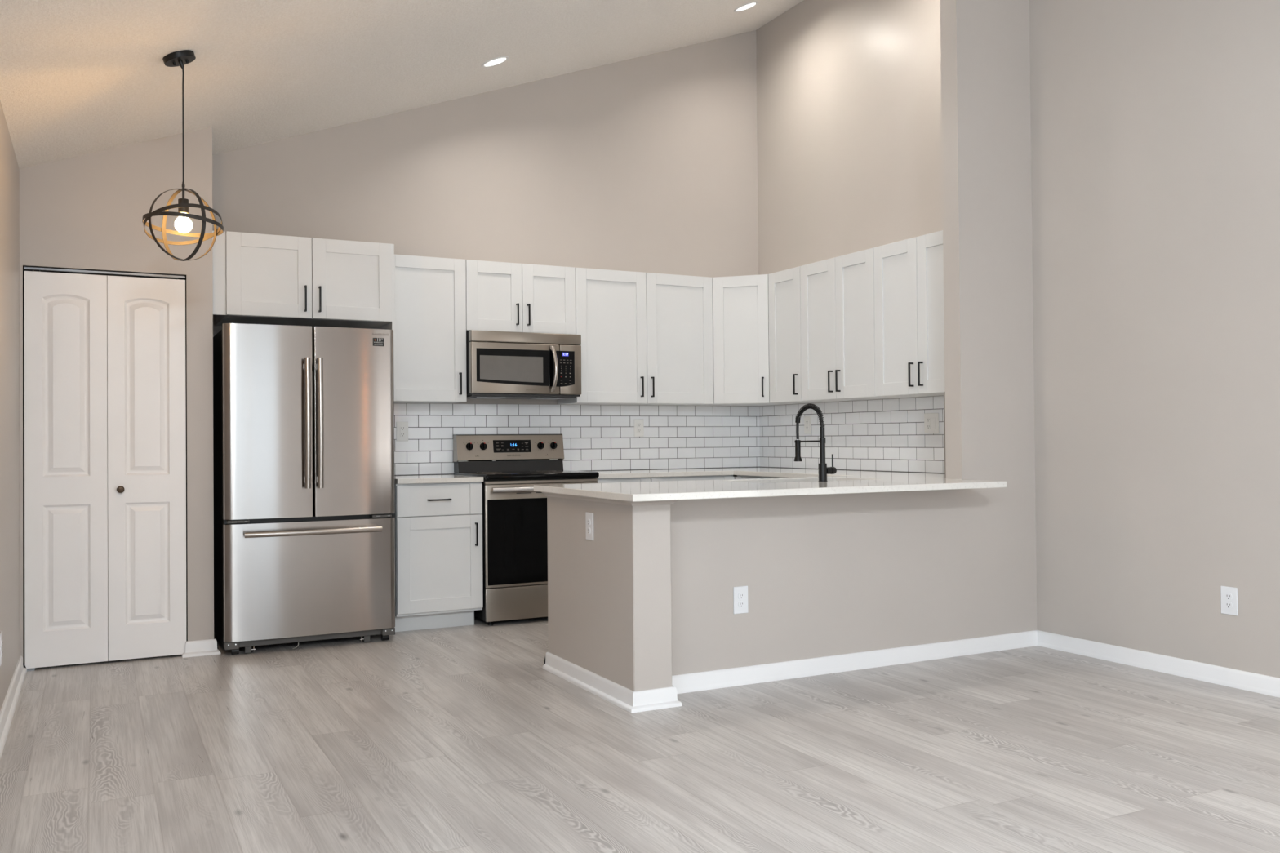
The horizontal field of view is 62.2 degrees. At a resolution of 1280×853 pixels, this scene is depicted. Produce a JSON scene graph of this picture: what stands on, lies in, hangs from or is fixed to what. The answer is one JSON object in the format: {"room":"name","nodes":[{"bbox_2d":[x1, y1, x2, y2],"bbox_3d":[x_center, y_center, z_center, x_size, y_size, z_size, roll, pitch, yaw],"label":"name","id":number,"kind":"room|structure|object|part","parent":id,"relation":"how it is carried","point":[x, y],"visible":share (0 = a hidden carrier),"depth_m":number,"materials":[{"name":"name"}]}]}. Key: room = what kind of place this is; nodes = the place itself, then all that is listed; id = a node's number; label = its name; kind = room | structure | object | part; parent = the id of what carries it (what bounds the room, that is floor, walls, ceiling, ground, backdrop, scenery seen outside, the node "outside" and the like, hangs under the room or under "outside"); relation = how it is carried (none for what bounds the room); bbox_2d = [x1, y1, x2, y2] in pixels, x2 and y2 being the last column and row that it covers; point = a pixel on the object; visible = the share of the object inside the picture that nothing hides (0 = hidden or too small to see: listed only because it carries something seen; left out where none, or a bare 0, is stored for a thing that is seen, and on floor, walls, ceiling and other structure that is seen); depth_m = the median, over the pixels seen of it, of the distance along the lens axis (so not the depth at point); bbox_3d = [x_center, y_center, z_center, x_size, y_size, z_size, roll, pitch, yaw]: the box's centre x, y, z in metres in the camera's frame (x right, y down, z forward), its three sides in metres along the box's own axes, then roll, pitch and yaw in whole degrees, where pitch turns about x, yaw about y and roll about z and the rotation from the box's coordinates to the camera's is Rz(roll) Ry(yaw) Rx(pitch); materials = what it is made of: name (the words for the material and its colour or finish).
{"room":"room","nodes":[
{"label":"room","id":0,"kind":"room"},
{"bbox_2d":[0,100,27,711],"bbox_3d":[-1.132,-0.104,1.334,0.120,2.535,10.320,0,-1,-27],"label":"wall","id":1,"kind":"structure","parent":0,"point":[9,167],"depth_m":4.63,"materials":[{"name":"paint"}]},
{"bbox_2d":[0,631,2,666],"bbox_3d":[-2.528,0.878,4.200,0.008,0.126,0.079,0,-1,-27],"label":"power outlet","id":2,"kind":"object","parent":1,"relation":"attached to","point":[1,633],"visible":1,"depth_m":4.18,"materials":[{"name":"white plastic"}]},
{"bbox_2d":[0,656,26,759],"bbox_3d":[-0.921,1.119,1.093,0.030,0.080,9.494,0,-1,-27],"label":"baseboard","id":3,"kind":"structure","parent":1,"relation":"attached to","point":[9,705],"depth_m":4.52,"materials":[{"name":"paint"}]},
{"bbox_2d":[19,126,213,662],"bbox_3d":[-2.872,-0.204,5.846,0.905,2.873,0.705,0,-1,-27],"label":"wall","id":4,"kind":"structure","parent":0,"point":[85,211],"depth_m":5.61,"materials":[{"name":"paint"}]},
{"bbox_2d":[23,266,186,671],"bbox_3d":[-2.761,0.209,5.504,0.752,2.035,0.070,0,-1,-27],"label":"door","id":5,"kind":"structure","parent":4,"relation":"in","point":[105,500],"depth_m":5.50,"materials":[{"name":"paint"}]},
{"bbox_3d":[-2.699,0.327,5.516,0.037,0.037,0.038,0,-1,-27],"label":"knob","id":6,"kind":"part","parent":5,"relation":"part of","materials":[{"name":"brown metal"}]},
{"bbox_2d":[22,266,187,663],"bbox_3d":[-2.792,0.208,5.563,0.760,2.040,0.100,0,-1,-27],"label":"trim","id":7,"kind":"structure","parent":4,"relation":"attached to","point":[24,270],"depth_m":5.36,"materials":[{"name":"white wood"}]},
{"bbox_2d":[182,638,220,657],"bbox_3d":[-2.354,1.186,5.693,0.189,0.080,0.060,0,-1,-27],"label":"baseboard","id":8,"kind":"structure","parent":4,"relation":"attached to","point":[200,647],"depth_m":5.68,"materials":[{"name":"paint"}]},
{"bbox_2d":[27,30,759,640],"bbox_3d":[-1.290,-0.949,7.134,5.140,4.366,0.120,0,-1,-27],"label":"wall","id":9,"kind":"structure","parent":0,"point":[648,163],"depth_m":7.42,"materials":[{"name":"paint"}]},
{"bbox_2d":[212,230,394,334],"bbox_3d":[-2.036,-0.809,6.316,1.013,0.539,0.649,0,-1,-27],"label":"upper cabinet","id":10,"kind":"object","parent":9,"relation":"attached to","point":[270,279],"depth_m":6.06,"materials":[{"name":"paint"}]},
{"bbox_3d":[-2.333,-0.849,5.868,0.076,0.464,0.018,0,-1,-27],"label":"filler panel","id":11,"kind":"part","parent":10,"relation":"part of","materials":[{"name":"white wood"}]},
{"bbox_3d":[-2.085,-0.850,5.975,0.457,0.461,0.019,0,-1,-27],"label":"door","id":12,"kind":"part","parent":10,"relation":"part of","materials":[{"name":"paint"}]},
{"bbox_3d":[-1.903,-0.729,6.037,0.010,0.147,0.033,0,-1,-27],"label":"handle","id":13,"kind":"part","parent":10,"relation":"part of","materials":[{"name":"black metal"}]},
{"bbox_3d":[-1.832,-0.729,6.074,0.010,0.147,0.033,0,-1,-27],"label":"handle","id":14,"kind":"part","parent":10,"relation":"part of","materials":[{"name":"black metal"}]},
{"bbox_3d":[-1.675,-0.851,6.185,0.457,0.461,0.019,0,-1,-27],"label":"door","id":15,"kind":"part","parent":10,"relation":"part of","materials":[{"name":"paint"}]},
{"bbox_3d":[-1.600,-0.809,6.560,0.015,0.539,0.594,0,-1,-27],"label":"filler panel","id":16,"kind":"part","parent":10,"relation":"part of","materials":[{"name":"white wood"}]},
{"bbox_2d":[393,254,466,403],"bbox_3d":[-1.413,-0.612,6.797,0.532,0.914,0.357,0,-1,-27],"label":"upper cabinet","id":17,"kind":"object","parent":9,"relation":"attached to","point":[429,336],"visible":0.79,"depth_m":6.69,"materials":[{"name":"paint"}]},
{"bbox_3d":[-1.141,-0.273,6.749,0.010,0.140,0.033,0,-1,-27],"label":"handle","id":18,"kind":"part","parent":17,"relation":"part of","materials":[{"name":"black metal"}]},
{"bbox_2d":[465,259,575,334],"bbox_3d":[-0.838,-0.842,7.096,0.764,0.456,0.357,0,-1,-27],"label":"upper cabinet","id":19,"kind":"object","parent":9,"relation":"attached to","point":[501,296],"visible":0.82,"depth_m":6.96,"materials":[{"name":"paint"}]},
{"bbox_3d":[-0.946,-0.844,6.887,0.379,0.452,0.019,0,-1,-27],"label":"door","id":20,"kind":"part","parent":19,"relation":"part of","materials":[{"name":"paint"}]},
{"bbox_3d":[-0.799,-0.734,6.932,0.010,0.140,0.033,0,-1,-27],"label":"handle","id":21,"kind":"part","parent":19,"relation":"part of","materials":[{"name":"black metal"}]},
{"bbox_2d":[466,330,581,399],"bbox_3d":[-0.805,-0.398,7.033,0.762,0.424,0.462,0,-1,-27],"label":"microwave","id":22,"kind":"object","parent":19,"relation":"attached to","point":[500,365],"visible":0.99,"depth_m":6.87,"materials":[{"name":"metal"}]},
{"bbox_3d":[-0.807,-0.374,6.864,0.604,0.328,0.044,0,-1,-27],"label":"door","id":23,"kind":"part","parent":22,"relation":"part of","materials":[{"name":"metal"}]},
{"bbox_3d":[-0.738,-0.576,6.902,0.762,0.069,0.044,0,-1,-27],"label":"vent panel","id":24,"kind":"part","parent":22,"relation":"part of","materials":[{"name":"metal"}]},
{"bbox_3d":[-0.560,-0.376,6.933,0.066,0.300,0.027,-1,-1,45],"label":"handle","id":25,"kind":"part","parent":22,"relation":"part of","materials":[{"name":"metal"}]},
{"bbox_3d":[-0.467,-0.375,7.038,0.156,0.328,0.044,0,-1,-27],"label":"control panel","id":26,"kind":"part","parent":22,"relation":"part of","materials":[{"name":"metal"}]},
{"bbox_3d":[-0.730,-0.734,6.967,0.010,0.140,0.033,0,-1,-27],"label":"handle","id":27,"kind":"part","parent":19,"relation":"part of","materials":[{"name":"black metal"}]},
{"bbox_3d":[-0.606,-0.845,7.062,0.379,0.452,0.019,0,-1,-27],"label":"door","id":28,"kind":"part","parent":19,"relation":"part of","materials":[{"name":"paint"}]},
{"bbox_2d":[394,403,759,475],"bbox_3d":[-0.399,0.081,7.501,2.985,0.468,0.009,0,-1,-27],"label":"tile backsplash","id":29,"kind":"structure","parent":9,"relation":"attached to","point":[596,437],"depth_m":7.57,"materials":[{"name":"tile"}]},
{"bbox_2d":[395,422,408,441],"bbox_3d":[-1.545,0.033,6.903,0.079,0.126,0.009,0,-1,-27],"label":"power outlet","id":30,"kind":"object","parent":29,"relation":"attached to","point":[402,428],"visible":1,"depth_m":6.90,"materials":[{"name":"beige plastic"}]},
{"bbox_2d":[400,426,404,436],"bbox_3d":[-1.544,0.033,6.901,0.033,0.067,0.004,0,-1,-27],"label":"socket","id":31,"kind":"object","parent":30,"relation":"attached to","point":[402,428],"depth_m":6.90,"materials":[{"name":"beige plastic"}]},
{"bbox_2d":[634,418,644,436],"bbox_3d":[-0.007,0.010,7.693,0.079,0.126,0.009,0,-1,-27],"label":"power outlet","id":32,"kind":"object","parent":29,"relation":"attached to","point":[638,424],"visible":1,"depth_m":7.69,"materials":[{"name":"beige plastic"}]},
{"bbox_2d":[636,422,640,432],"bbox_3d":[-0.006,0.010,7.691,0.033,0.067,0.004,0,-1,-27],"label":"socket","id":33,"kind":"object","parent":32,"relation":"attached to","point":[638,424],"depth_m":7.69,"materials":[{"name":"beige plastic"}]},
{"bbox_2d":[558,267,713,405],"bbox_3d":[-0.018,-0.615,7.513,1.073,0.914,0.357,0,-1,-27],"label":"upper cabinet","id":34,"kind":"object","parent":9,"relation":"attached to","point":[646,338],"visible":0.94,"depth_m":7.37,"materials":[{"name":"paint"}]},
{"bbox_3d":[-0.195,-0.616,7.269,0.533,0.911,0.019,0,-1,-27],"label":"door","id":35,"kind":"part","parent":34,"relation":"part of","materials":[{"name":"paint"}]},
{"bbox_3d":[0.016,-0.275,7.342,0.010,0.140,0.033,0,-1,-27],"label":"handle","id":36,"kind":"part","parent":34,"relation":"part of","materials":[{"name":"black metal"}]},
{"bbox_3d":[0.089,-0.275,7.380,0.010,0.140,0.033,0,-1,-27],"label":"handle","id":37,"kind":"part","parent":34,"relation":"part of","materials":[{"name":"black metal"}]},
{"bbox_3d":[0.282,-0.617,7.514,0.533,0.911,0.019,0,-1,-27],"label":"door","id":38,"kind":"part","parent":34,"relation":"part of","materials":[{"name":"paint"}]},
{"bbox_2d":[694,274,802,405],"bbox_3d":[0.788,-0.618,7.785,0.608,0.914,0.608,0,-1,-27],"label":"upper cabinet","id":39,"kind":"object","parent":9,"relation":"attached to","point":[740,304],"visible":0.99,"depth_m":7.58,"materials":[{"name":"paint"}]},
{"bbox_3d":[0.721,-0.620,7.576,0.401,0.911,0.019,-1,-1,18],"label":"door","id":40,"kind":"part","parent":39,"relation":"part of","materials":[{"name":"paint"}]},
{"bbox_3d":[0.869,-0.281,7.498,0.010,0.140,0.033,-1,-1,18],"label":"handle","id":41,"kind":"part","parent":39,"relation":"part of","materials":[{"name":"black metal"}]},
{"bbox_2d":[0,0,803,168],"bbox_3d":[1.055,-2.329,2.559,5.140,2.014,10.440,0,-1,-27],"label":"ceiling","id":42,"kind":"structure","parent":0,"point":[77,77],"depth_m":5.17,"materials":[{"name":"white paint"}]},
{"bbox_2d":[142,49,223,261],"bbox_3d":[-1.913,-1.133,4.445,0.312,0.882,0.312,0,-1,-27],"label":"pendant lamp","id":43,"kind":"object","parent":42,"relation":"hanging from","point":[183,224],"visible":1,"depth_m":4.42,"materials":[{"name":"black metal"}]},
{"bbox_3d":[-1.914,-1.256,4.447,0.007,0.493,0.006,0,-1,-27],"label":"cord","id":44,"kind":"part","parent":43,"relation":"part of","materials":[{"name":"black plastic"}]},
{"bbox_3d":[-1.911,-0.852,4.442,0.069,0.084,0.069,0,-1,-27],"label":"bulb","id":45,"kind":"part","parent":43,"relation":"part of","materials":[{"name":"white glass"}]},
{"bbox_2d":[481,55,508,66],"bbox_3d":[-0.875,-2.204,6.412,0.165,0.063,0.176,0,-1,-24],"label":"recessed light","id":46,"kind":"object","parent":42,"relation":"in","point":[497,60],"visible":1,"depth_m":6.41,"materials":[{"name":"paint"}]},
{"bbox_2d":[733,0,758,12],"bbox_3d":[0.720,-2.858,7.224,0.165,0.063,0.176,0,-1,-24],"label":"recessed light","id":47,"kind":"object","parent":42,"relation":"in","point":[747,6],"visible":1,"depth_m":7.22,"materials":[{"name":"paint"}]},
{"bbox_2d":[546,496,671,691],"bbox_3d":[-0.163,0.757,4.922,0.183,0.884,0.955,0,-1,-27],"label":"wall","id":48,"kind":"structure","parent":0,"point":[610,609],"depth_m":4.63,"materials":[{"name":"paint"}]},
{"bbox_2d":[585,511,593,540],"bbox_3d":[-0.232,0.455,4.843,0.008,0.126,0.079,0,-1,-27],"label":"power outlet","id":49,"kind":"object","parent":48,"relation":"attached to","point":[588,516],"visible":1,"depth_m":4.83,"materials":[{"name":"white plastic"}]},
{"bbox_2d":[586,527,590,533],"bbox_3d":[-0.234,0.475,4.842,0.003,0.027,0.034,0,-1,-27],"label":"socket","id":50,"kind":"object","parent":49,"relation":"attached to","point":[588,528],"depth_m":4.84,"materials":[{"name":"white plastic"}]},
{"bbox_2d":[542,492,677,506],"bbox_3d":[-0.160,0.328,4.914,0.243,0.026,0.985,0,-1,-27],"label":"trim","id":51,"kind":"structure","parent":48,"relation":"attached to","point":[547,494],"depth_m":4.60,"materials":[{"name":"paint"}]},
{"bbox_2d":[542,652,682,713],"bbox_3d":[-0.153,1.158,4.904,0.243,0.080,0.984,0,-1,-27],"label":"baseboard","id":52,"kind":"structure","parent":48,"relation":"attached to","point":[631,701],"depth_m":4.60,"materials":[{"name":"paint"}]},
{"bbox_2d":[0,617,1279,852],"bbox_3d":[1.085,1.210,2.517,5.140,0.100,10.440,0,-1,-27],"label":"floor","id":53,"kind":"structure","parent":0,"point":[458,739],"depth_m":3.80,"materials":[{"name":"grey wood"}]},
{"bbox_2d":[213,323,395,654],"bbox_3d":[-1.959,0.340,6.147,0.916,1.774,0.868,0,-1,-27],"label":"refrigerator","id":54,"kind":"object","parent":53,"relation":"on","point":[304,415],"visible":0.99,"depth_m":5.81,"materials":[{"name":"metal"}]},
{"bbox_3d":[-2.020,-0.027,5.765,0.460,1.048,0.082,0,-1,-27],"label":"door","id":55,"kind":"part","parent":54,"relation":"part of","materials":[{"name":"metal"}]},
{"bbox_3d":[-1.814,-0.019,5.786,0.032,0.713,0.083,0,-1,-27],"label":"handle","id":56,"kind":"part","parent":54,"relation":"part of","materials":[{"name":"metal"}]},
{"bbox_3d":[-1.810,0.834,5.859,0.916,0.624,0.082,0,-1,-27],"label":"freezer drawer","id":57,"kind":"part","parent":54,"relation":"part of","materials":[{"name":"metal"}]},
{"bbox_3d":[-1.778,0.575,5.798,0.727,0.032,0.088,0,-1,-27],"label":"handle","id":58,"kind":"part","parent":54,"relation":"part of","materials":[{"name":"metal"}]},
{"bbox_3d":[-1.755,-0.019,5.816,0.032,0.713,0.083,0,-1,-27],"label":"handle","id":59,"kind":"part","parent":54,"relation":"part of","materials":[{"name":"metal"}]},
{"bbox_3d":[-1.609,-0.028,5.976,0.448,1.048,0.082,0,-1,-27],"label":"door","id":60,"kind":"part","parent":54,"relation":"part of","materials":[{"name":"metal"}]},
{"bbox_2d":[391,481,483,631],"bbox_3d":[-1.331,0.787,6.637,0.528,0.884,0.655,0,-1,-27],"label":"base cabinet","id":61,"kind":"object","parent":53,"relation":"on","point":[438,526],"visible":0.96,"depth_m":6.38,"materials":[{"name":"paint"}]},
{"bbox_2d":[394,474,483,484],"bbox_3d":[-1.339,0.328,6.655,0.530,0.030,0.649,0,-1,-27],"label":"countertop","id":62,"kind":"structure","parent":61,"relation":"on","point":[433,478],"depth_m":6.41,"materials":[{"name":"stone"}]},
{"bbox_3d":[-1.204,0.443,6.388,0.525,0.189,0.019,0,-1,-27],"label":"drawer","id":63,"kind":"part","parent":61,"relation":"part of","materials":[{"name":"paint"}]},
{"bbox_3d":[-1.201,0.439,6.360,0.140,0.010,0.033,0,-1,-27],"label":"handle","id":64,"kind":"part","parent":61,"relation":"part of","materials":[{"name":"black metal"}]},
{"bbox_3d":[-1.201,0.824,6.383,0.525,0.570,0.019,0,-1,-27],"label":"door","id":65,"kind":"part","parent":61,"relation":"part of","materials":[{"name":"paint"}]},
{"bbox_3d":[-0.995,0.656,6.462,0.010,0.140,0.033,0,-1,-27],"label":"handle","id":66,"kind":"part","parent":61,"relation":"part of","materials":[{"name":"black metal"}]},
{"bbox_2d":[453,434,599,625],"bbox_3d":[-0.740,0.638,6.908,0.759,1.179,0.716,0,-1,-27],"label":"range","id":67,"kind":"object","parent":53,"relation":"on","point":[515,526],"visible":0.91,"depth_m":6.60,"materials":[{"name":"grey metal"}]},
{"bbox_3d":[-1.121,0.132,7.005,0.049,0.049,0.039,0,-1,-27],"label":"knob","id":68,"kind":"part","parent":67,"relation":"part of","materials":[{"name":"black plastic"}]},
{"bbox_3d":[-1.036,0.132,7.049,0.049,0.049,0.039,0,-1,-27],"label":"knob","id":69,"kind":"part","parent":67,"relation":"part of","materials":[{"name":"black plastic"}]},
{"bbox_3d":[-0.882,0.144,7.184,0.758,0.178,0.100,0,-1,-27],"label":"control panel","id":70,"kind":"part","parent":67,"relation":"part of","materials":[{"name":"metal"}]},
{"bbox_3d":[-0.592,0.386,6.619,0.698,0.031,0.060,0,-1,-27],"label":"handle","id":71,"kind":"part","parent":67,"relation":"part of","materials":[{"name":"silver metal"}]},
{"bbox_3d":[-0.606,1.092,6.650,0.756,0.202,0.025,0,-1,-27],"label":"storage drawer","id":72,"kind":"part","parent":67,"relation":"part of","materials":[{"name":"metal"}]},
{"bbox_3d":[-0.603,0.709,6.641,0.734,0.524,0.004,0,-1,-27],"label":"oven glass","id":73,"kind":"part","parent":67,"relation":"part of","materials":[{"name":"black glass"}]},
{"bbox_2d":[453,470,599,480],"bbox_3d":[-0.751,0.315,6.928,0.758,0.036,0.678,0,-1,-27],"label":"cooktop","id":74,"kind":"object","parent":67,"relation":"in","point":[488,475],"depth_m":6.71,"materials":[{"name":"grey glass"}]},
{"bbox_3d":[-0.609,0.672,6.654,0.756,0.630,0.027,0,-1,-27],"label":"oven door","id":75,"kind":"part","parent":67,"relation":"part of","materials":[{"name":"glass"}]},
{"bbox_3d":[-0.614,0.345,6.661,0.754,0.020,0.022,0,-1,-27],"label":"trim","id":76,"kind":"part","parent":67,"relation":"part of","materials":[{"name":"metal"}]},
{"bbox_3d":[-0.672,0.131,7.236,0.049,0.049,0.039,0,-1,-27],"label":"knob","id":77,"kind":"part","parent":67,"relation":"part of","materials":[{"name":"black plastic"}]},
{"bbox_3d":[-0.588,0.131,7.279,0.049,0.049,0.039,0,-1,-27],"label":"knob","id":78,"kind":"part","parent":67,"relation":"part of","materials":[{"name":"black plastic"}]},
{"bbox_2d":[597,477,650,483],"bbox_3d":[-0.233,0.784,7.201,0.395,0.884,0.655,0,-1,-27],"label":"base cabinet","id":79,"kind":"object","parent":53,"relation":"on","point":[626,479],"visible":0.12,"depth_m":6.95,"materials":[{"name":"paint"}]},
{"bbox_2d":[649,475,734,481],"bbox_3d":[0.234,0.783,7.441,0.650,0.884,0.655,0,-1,-27],"label":"base cabinet","id":80,"kind":"object","parent":53,"relation":"on","point":[717,477],"visible":0.15,"depth_m":7.19,"materials":[{"name":"paint"}]},
{"bbox_2d":[734,475,778,479],"bbox_3d":[1.218,0.768,6.882,0.655,0.884,1.300,0,-1,-27],"label":"base cabinet","id":81,"kind":"object","parent":53,"relation":"on","point":[739,477],"visible":0.09,"depth_m":7.18,"materials":[{"name":"paint"}]},
{"bbox_3d":[0.811,0.434,7.050,0.019,0.189,0.637,0,-1,-27],"label":"drawer","id":82,"kind":"part","parent":81,"relation":"part of","materials":[{"name":"paint"}]},
{"bbox_3d":[0.603,0.757,5.512,1.700,0.884,0.655,0,-1,-27],"label":"base cabinet","id":83,"kind":"object","parent":53,"relation":"on","visible":0},
{"bbox_2d":[533,466,1006,502],"bbox_3d":[0.450,0.308,6.231,2.634,0.030,3.038,0,-1,-27],"label":"countertop","id":84,"kind":"structure","parent":83,"relation":"on","point":[790,482],"depth_m":5.11,"materials":[{"name":"stone"}]},
{"bbox_2d":[794,403,836,481],"bbox_3d":[0.900,0.081,5.476,0.100,0.399,0.255,0,-1,-27],"label":"kitchen faucet","id":85,"kind":"object","parent":84,"relation":"on","point":[824,470],"visible":1,"depth_m":5.38,"materials":[{"name":"black metal"}]},
{"bbox_3d":[0.869,0.077,5.476,0.033,0.012,0.218,0,-1,-27],"label":"support arm","id":86,"kind":"part","parent":85,"relation":"part of","materials":[{"name":"black metal"}]},
{"bbox_3d":[0.923,0.097,5.370,0.031,0.180,0.031,0,-1,-27],"label":"stem","id":87,"kind":"part","parent":85,"relation":"part of","materials":[{"name":"black metal"}]},
{"bbox_3d":[0.967,0.191,5.390,0.060,0.101,0.037,0,-1,-27],"label":"lever","id":88,"kind":"part","parent":85,"relation":"part of","materials":[{"name":"black metal"}]},
{"bbox_2d":[670,0,1037,693],"bbox_3d":[1.069,-0.968,5.309,2.370,4.322,0.137,0,-1,-27],"label":"wall","id":89,"kind":"structure","parent":0,"point":[987,189],"depth_m":5.56,"materials":[{"name":"paint"}]},
{"bbox_2d":[733,586,748,614],"bbox_3d":[0.467,0.803,4.911,0.079,0.126,0.008,0,-1,-27],"label":"power outlet","id":90,"kind":"object","parent":89,"relation":"attached to","point":[740,593],"visible":1,"depth_m":4.91,"materials":[{"name":"white plastic"}]},
{"bbox_2d":[737,592,744,599],"bbox_3d":[0.468,0.784,4.909,0.034,0.027,0.003,0,-1,-27],"label":"socket","id":91,"kind":"object","parent":90,"relation":"attached to","point":[740,595],"depth_m":4.91,"materials":[{"name":"white plastic"}]},
{"bbox_2d":[737,601,744,607],"bbox_3d":[0.468,0.823,4.908,0.034,0.027,0.003,0,-1,-27],"label":"socket","id":92,"kind":"object","parent":90,"relation":"attached to","point":[740,604],"depth_m":4.91,"materials":[{"name":"white plastic"}]},
{"bbox_2d":[943,391,946,478],"bbox_3d":[1.856,0.045,5.779,0.520,0.462,0.008,0,-1,-27],"label":"tile backsplash","id":93,"kind":"structure","parent":89,"relation":"attached to","point":[944,392],"depth_m":5.66,"materials":[{"name":"grey tile"}]},
{"bbox_2d":[755,0,1279,678],"bbox_3d":[3.327,-1.007,3.636,0.120,4.322,10.320,0,-1,-27],"label":"wall","id":94,"kind":"structure","parent":0,"point":[1155,124],"depth_m":5.29,"materials":[{"name":"paint"}]},
{"bbox_2d":[768,266,831,403],"bbox_3d":[1.127,-0.626,7.402,0.357,0.914,0.380,0,-1,-27],"label":"upper cabinet","id":95,"kind":"object","parent":94,"relation":"attached to","point":[784,286],"visible":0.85,"depth_m":7.34,"materials":[{"name":"paint"}]},
{"bbox_3d":[1.006,-0.626,7.340,0.019,0.911,0.377,0,-1,-27],"label":"door","id":96,"kind":"part","parent":95,"relation":"part of","materials":[{"name":"paint"}]},
{"bbox_3d":[1.053,-0.286,7.192,0.033,0.140,0.010,0,-1,-27],"label":"handle","id":97,"kind":"part","parent":95,"relation":"part of","materials":[{"name":"black metal"}]},
{"bbox_2d":[759,395,944,473],"bbox_3d":[1.509,0.060,7.040,0.009,0.468,2.555,0,-1,-27],"label":"tile backsplash","id":98,"kind":"structure","parent":94,"relation":"attached to","point":[886,435],"depth_m":7.08,"materials":[{"name":"tile"}]},
{"bbox_2d":[804,416,811,434],"bbox_3d":[1.202,-0.010,7.618,0.009,0.126,0.079,0,-1,-27],"label":"power outlet","id":99,"kind":"object","parent":98,"relation":"attached to","point":[807,420],"visible":1,"depth_m":7.61,"materials":[{"name":"beige plastic"}]},
{"bbox_2d":[805,420,808,429],"bbox_3d":[1.200,-0.010,7.617,0.004,0.067,0.033,0,-1,-27],"label":"socket","id":100,"kind":"object","parent":99,"relation":"attached to","point":[806,421],"depth_m":7.61,"materials":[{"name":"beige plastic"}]},
{"bbox_2d":[924,413,938,433],"bbox_3d":[1.782,-0.019,6.489,0.008,0.126,0.126,0,-1,-27],"label":"power outlet","id":101,"kind":"object","parent":98,"relation":"attached to","point":[931,420],"visible":1,"depth_m":6.49,"materials":[{"name":"beige plastic"}]},
{"bbox_2d":[926,417,930,428],"bbox_3d":[1.769,-0.019,6.508,0.003,0.067,0.033,0,-1,-27],"label":"socket","id":102,"kind":"object","parent":101,"relation":"attached to","point":[928,420],"depth_m":6.51,"materials":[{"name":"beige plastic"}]},
{"bbox_2d":[931,417,935,428],"bbox_3d":[1.790,-0.019,6.467,0.003,0.067,0.033,0,-1,-27],"label":"rocker switch","id":103,"kind":"object","parent":101,"relation":"attached to","point":[933,420],"depth_m":6.47,"materials":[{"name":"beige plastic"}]},
{"bbox_2d":[800,247,909,401],"bbox_3d":[1.387,-0.634,6.893,0.357,0.914,0.762,0,-1,-27],"label":"upper cabinet","id":104,"kind":"object","parent":94,"relation":"attached to","point":[837,340],"visible":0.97,"depth_m":6.79,"materials":[{"name":"paint"}]},
{"bbox_3d":[1.179,-0.631,7.001,0.019,0.911,0.378,0,-1,-27],"label":"door","id":105,"kind":"part","parent":104,"relation":"part of","materials":[{"name":"paint"}]},
{"bbox_3d":[1.228,-0.291,6.851,0.033,0.140,0.010,0,-1,-27],"label":"handle","id":106,"kind":"part","parent":104,"relation":"part of","materials":[{"name":"black metal"}]},
{"bbox_3d":[1.264,-0.292,6.780,0.033,0.140,0.010,0,-1,-27],"label":"handle","id":107,"kind":"part","parent":104,"relation":"part of","materials":[{"name":"black metal"}]},
{"bbox_3d":[1.353,-0.637,6.662,0.019,0.911,0.378,0,-1,-27],"label":"door","id":108,"kind":"part","parent":104,"relation":"part of","materials":[{"name":"paint"}]},
{"bbox_2d":[873,230,944,397],"bbox_3d":[1.735,-0.645,6.216,0.357,0.914,0.762,0,-1,-27],"label":"upper cabinet","id":109,"kind":"object","parent":94,"relation":"attached to","point":[909,334],"visible":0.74,"depth_m":6.20,"materials":[{"name":"paint"}]},
{"bbox_3d":[1.527,-0.642,6.323,0.019,0.911,0.378,0,-1,-27],"label":"door","id":110,"kind":"part","parent":109,"relation":"part of","materials":[{"name":"paint"}]},
{"bbox_3d":[1.576,-0.302,6.173,0.033,0.140,0.010,0,-1,-27],"label":"handle","id":111,"kind":"part","parent":109,"relation":"part of","materials":[{"name":"black metal"}]},
{"bbox_3d":[1.612,-0.303,6.103,0.033,0.140,0.010,0,-1,-27],"label":"handle","id":112,"kind":"part","parent":109,"relation":"part of","materials":[{"name":"black metal"}]},
{"bbox_3d":[1.701,-0.647,5.984,0.019,0.911,0.378,0,-1,-27],"label":"door","id":113,"kind":"part","parent":109,"relation":"part of","materials":[{"name":"paint"}]},
{"bbox_2d":[1037,630,1279,697],"bbox_3d":[3.869,1.095,2.436,0.019,0.080,7.510,0,-1,-27],"label":"baseboard","id":114,"kind":"structure","parent":94,"relation":"attached to","point":[1227,677],"depth_m":5.07,"materials":[{"name":"paint"}]},
{"bbox_2d":[1220,586,1237,616],"bbox_3d":[2.662,0.788,4.797,0.008,0.126,0.079,0,-1,-27],"label":"power outlet","id":115,"kind":"object","parent":94,"relation":"attached to","point":[1228,595],"visible":1,"depth_m":4.79,"materials":[{"name":"white plastic"}]},
{"bbox_2d":[1224,593,1232,599],"bbox_3d":[2.660,0.768,4.796,0.003,0.027,0.034,0,-1,-27],"label":"socket","id":116,"kind":"object","parent":115,"relation":"attached to","point":[1227,596],"depth_m":4.79,"materials":[{"name":"white plastic"}]},
{"bbox_2d":[1225,601,1232,608],"bbox_3d":[2.660,0.807,4.796,0.003,0.027,0.034,0,-1,-27],"label":"socket","id":117,"kind":"object","parent":115,"relation":"attached to","point":[1228,604],"depth_m":4.79,"materials":[{"name":"white plastic"}]}
]}

